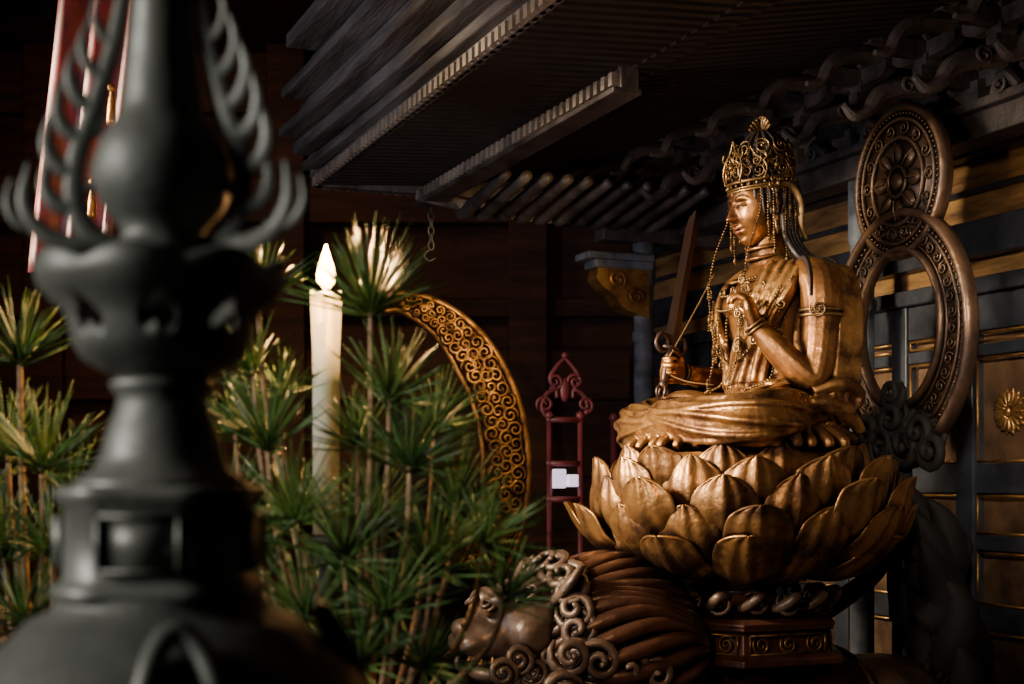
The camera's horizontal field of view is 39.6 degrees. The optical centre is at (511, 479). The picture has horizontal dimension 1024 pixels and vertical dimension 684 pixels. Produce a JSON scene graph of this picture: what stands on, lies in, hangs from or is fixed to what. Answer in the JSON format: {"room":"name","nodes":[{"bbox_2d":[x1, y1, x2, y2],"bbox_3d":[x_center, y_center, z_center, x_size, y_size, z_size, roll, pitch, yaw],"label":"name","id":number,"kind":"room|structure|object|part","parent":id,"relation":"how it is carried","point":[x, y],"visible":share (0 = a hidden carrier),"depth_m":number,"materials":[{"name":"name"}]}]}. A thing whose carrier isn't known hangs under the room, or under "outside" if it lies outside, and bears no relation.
{"room":"house of worship","nodes":[
{"label":"house of worship","id":0,"kind":"room"},
{"bbox_2d":[0,0,315,52],"bbox_3d":[0.450,-2.750,3.800,7.500,0.100,10.600,0,0,0],"label":"ceiling","id":1,"kind":"structure","parent":0,"point":[258,23],"depth_m":8.36,"materials":[{"name":"brown wood"}]},
{"bbox_2d":[28,0,131,271],"bbox_3d":[-0.984,-1.600,3.398,0.370,2.200,0.080,0,0,12],"label":"banner","id":2,"kind":"object","parent":1,"relation":"hanging from","point":[71,16],"visible":0.34,"depth_m":3.41,"materials":[{"name":"fabric"}]},
{"bbox_2d":[0,53,642,683],"bbox_3d":[0.450,-0.550,9.050,7.500,4.300,0.100,0,0,0],"label":"wall","id":3,"kind":"structure","parent":0,"point":[477,258],"depth_m":9.00,"materials":[{"name":"brown wood"}]},
{"bbox_2d":[0,43,633,612],"bbox_3d":[0.410,-0.550,8.890,7.380,4.300,0.220,0,0,0],"label":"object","id":4,"kind":"structure","parent":3,"relation":"attached to","point":[528,308],"depth_m":8.78,"materials":[{"name":"brown wood"}]},
{"bbox_2d":[575,0,1023,653],"bbox_3d":[1.424,0.100,4.022,0.861,3.000,5.100,0,0,-22],"label":"shrine porch","id":5,"kind":"object","parent":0,"point":[990,111],"depth_m":4.92,"materials":[{"name":"brown wood"}]},
{"bbox_2d":[643,33,1020,175],"bbox_3d":[1.996,-0.400,3.955,0.091,4.000,6.950,0,0,-22],"label":"wall","id":6,"kind":"structure","parent":0,"point":[646,171],"depth_m":5.54,"materials":[{"name":"brown wood"}]},
{"bbox_2d":[312,0,618,209],"bbox_3d":[0.981,-1.170,3.752,1.885,0.060,4.930,0,0,-22],"label":"blocks","id":7,"kind":"object","parent":6,"relation":"attached to","point":[598,87],"visible":0.71,"depth_m":4.46,"materials":[{"name":"brown wood"}]},
{"bbox_2d":[279,0,693,224],"bbox_3d":[0.908,-1.438,3.739,2.230,0.744,4.960,0,0,-22],"label":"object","id":8,"kind":"structure","parent":6,"relation":"attached to","point":[370,57],"depth_m":4.69,"materials":[{"name":"brown wood"}]},
{"bbox_2d":[414,66,641,207],"bbox_3d":[-0.012,-1.167,4.975,0.095,0.097,1.860,0,0,-22],"label":"ceiling beam","id":9,"kind":"structure","parent":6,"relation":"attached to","point":[611,99],"depth_m":4.63,"materials":[{"name":"brown wood"}]},
{"bbox_2d":[423,208,435,261],"bbox_3d":[-0.337,-1.032,5.845,0.052,0.271,0.028,0,0,-41],"label":"chain","id":10,"kind":"object","parent":9,"relation":"hanging from","point":[430,209],"visible":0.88,"depth_m":5.84,"materials":[{"name":"brown metal"}]},
{"bbox_3d":[0.450,1.650,3.800,7.500,0.100,10.600,0,0,0],"label":"floor","id":11,"kind":"structure","parent":0,"visible":0},
{"bbox_2d":[336,290,531,683],"bbox_3d":[-0.397,0.395,5.925,1.078,2.411,0.780,0,0,-14],"label":"gilded aureole","id":12,"kind":"object","parent":11,"relation":"on","point":[482,362],"visible":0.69,"depth_m":6.12,"materials":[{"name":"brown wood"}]},
{"bbox_3d":[-0.242,-0.155,6.142,0.655,1.304,0.080,0,0,-14],"label":"plate","id":13,"kind":"part","parent":12,"relation":"part of","materials":[{"name":"gold metal"}]},
{"bbox_2d":[535,352,593,553],"bbox_3d":[0.194,0.566,5.200,0.280,2.068,0.200,0,0,-10],"label":"stand","id":14,"kind":"object","parent":11,"relation":"on","point":[556,478],"visible":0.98,"depth_m":5.19,"materials":[{"name":"red wood"}]},
{"bbox_3d":[0.193,-0.005,5.197,0.094,0.070,0.045,0,0,-10],"label":"lit glass","id":15,"kind":"part","parent":14,"relation":"part of","materials":[{"name":"white glass"}]},
{"bbox_2d":[609,412,618,469],"bbox_3d":[0.402,0.666,5.600,0.160,1.867,0.160,0,0,0],"label":"post","id":16,"kind":"object","parent":11,"relation":"on","point":[613,417],"visible":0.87,"depth_m":5.59,"materials":[{"name":"red wood"}]},
{"bbox_2d":[629,61,1023,683],"bbox_3d":[1.867,0.041,4.024,0.098,2.918,6.773,0,0,-22],"label":"shrine wall panelling","id":17,"kind":"object","parent":11,"relation":"on","point":[980,479],"visible":0.11,"depth_m":4.79,"materials":[{"name":"black wood"}]},
{"bbox_3d":[0.566,1.400,4.248,1.720,0.400,1.000,0,0,-22],"label":"dais","id":18,"kind":"object","parent":11,"relation":"on","visible":0},
{"bbox_2d":[448,488,994,683],"bbox_3d":[0.654,0.589,4.295,1.791,1.226,0.714,0,0,-22],"label":"lion","id":19,"kind":"object","parent":18,"relation":"on","point":[620,618],"visible":0.84,"depth_m":3.97},
{"bbox_2d":[563,442,918,668],"bbox_3d":[0.717,0.208,4.290,1.070,0.641,1.040,0,0,-22],"label":"lotus throne","id":20,"kind":"object","parent":19,"relation":"on","point":[738,525],"visible":0.91,"depth_m":3.94,"materials":[{"name":"paint"}]},
{"bbox_3d":[0.696,0.469,4.300,0.569,0.062,0.521,0,0,-22],"label":"gilt trim","id":21,"kind":"part","parent":20,"relation":"part of","materials":[{"name":"gold metal"}]},
{"bbox_2d":[614,102,978,617],"bbox_3d":[0.822,-0.377,4.357,0.981,1.634,0.863,0,0,-22],"label":"statue","id":22,"kind":"object","parent":20,"relation":"on","point":[795,369],"visible":0.94,"depth_m":4.26,"materials":[{"name":"gold metal"}]},
{"bbox_3d":[0.529,-0.628,4.435,0.119,0.430,0.012,0,0,-25],"label":"sword blade","id":23,"kind":"part","parent":22,"relation":"part of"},
{"bbox_3d":[0.544,-0.465,4.399,0.165,0.353,0.063,0,0,11],"label":"cord","id":24,"kind":"part","parent":22,"relation":"part of","materials":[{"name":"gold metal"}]},
{"bbox_3d":[0.758,-0.868,4.325,0.230,0.477,0.254,0,0,-22],"label":"crown","id":25,"kind":"part","parent":22,"relation":"part of","materials":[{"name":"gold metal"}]},
{"bbox_3d":[0.696,0.690,4.300,0.678,0.354,0.567,0,0,-22],"label":"saddle trim","id":26,"kind":"part","parent":19,"relation":"part of","materials":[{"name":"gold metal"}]},
{"bbox_3d":[-0.400,1.150,2.200,1.500,0.900,0.900,0,0,0],"label":"altar table","id":27,"kind":"object","parent":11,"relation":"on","visible":0},
{"bbox_2d":[0,280,107,640],"bbox_3d":[-0.716,0.199,2.065,0.412,1.003,0.340,0,0,23],"label":"plant","id":28,"kind":"object","parent":27,"relation":"on","point":[12,438],"visible":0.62,"depth_m":2.04,"materials":[{"name":"green plant"}]},
{"bbox_2d":[302,245,355,609],"bbox_3d":[-0.307,0.156,2.350,0.170,1.089,0.170,0,0,0],"label":"lit candle","id":29,"kind":"object","parent":27,"relation":"on","point":[325,323],"visible":0.49,"depth_m":2.33,"materials":[{"name":"wax"}]},
{"bbox_2d":[209,210,573,683],"bbox_3d":[-0.241,0.155,2.066,0.541,1.089,0.634,0,0,-24],"label":"potted plant","id":30,"kind":"object","parent":27,"relation":"on","point":[376,599],"visible":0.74,"depth_m":1.95,"materials":[{"name":"green plant"}]},
{"bbox_3d":[-0.200,1.036,1.040,1.300,1.127,0.720,0,0,0],"label":"table","id":31,"kind":"object","parent":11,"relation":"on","visible":0},
{"bbox_2d":[0,0,368,683],"bbox_3d":[-0.258,-0.012,1.050,0.352,0.965,0.352,0,0,0],"label":"incense burner","id":32,"kind":"object","parent":31,"relation":"on","point":[159,548],"visible":1,"depth_m":1.01,"materials":[{"name":"black metal"}]},
{"bbox_2d":[33,239,288,378],"bbox_3d":[-0.258,-0.118,1.050,0.185,0.089,0.185,0,0,0],"label":"cup","id":33,"kind":"object","parent":32,"relation":"on","point":[166,306],"depth_m":0.99,"materials":[{"name":"black metal"}]},
{"bbox_3d":[-0.258,-0.035,1.050,0.130,0.086,0.130,0,0,0],"label":"stem","id":34,"kind":"part","parent":32,"relation":"part of","materials":[{"name":"grey metal"}]},
{"bbox_2d":[0,591,367,683],"bbox_3d":[-0.258,0.237,1.050,0.352,0.309,0.352,0,0,0],"label":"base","id":35,"kind":"object","parent":32,"relation":"attached to","point":[86,637],"depth_m":0.97,"materials":[{"name":"black metal"}]},
{"bbox_3d":[1.038,-1.365,3.737,1.890,0.330,4.860,0,0,-22],"label":"soffit","id":36,"kind":"structure","parent":0,"visible":0},
{"bbox_2d":[326,0,999,185],"bbox_3d":[0.978,-1.316,3.688,1.744,0.304,4.845,0,0,-22],"label":"ceiling","id":37,"kind":"structure","parent":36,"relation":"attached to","point":[693,58],"depth_m":4.24,"materials":[{"name":"brown wood"}]}
]}

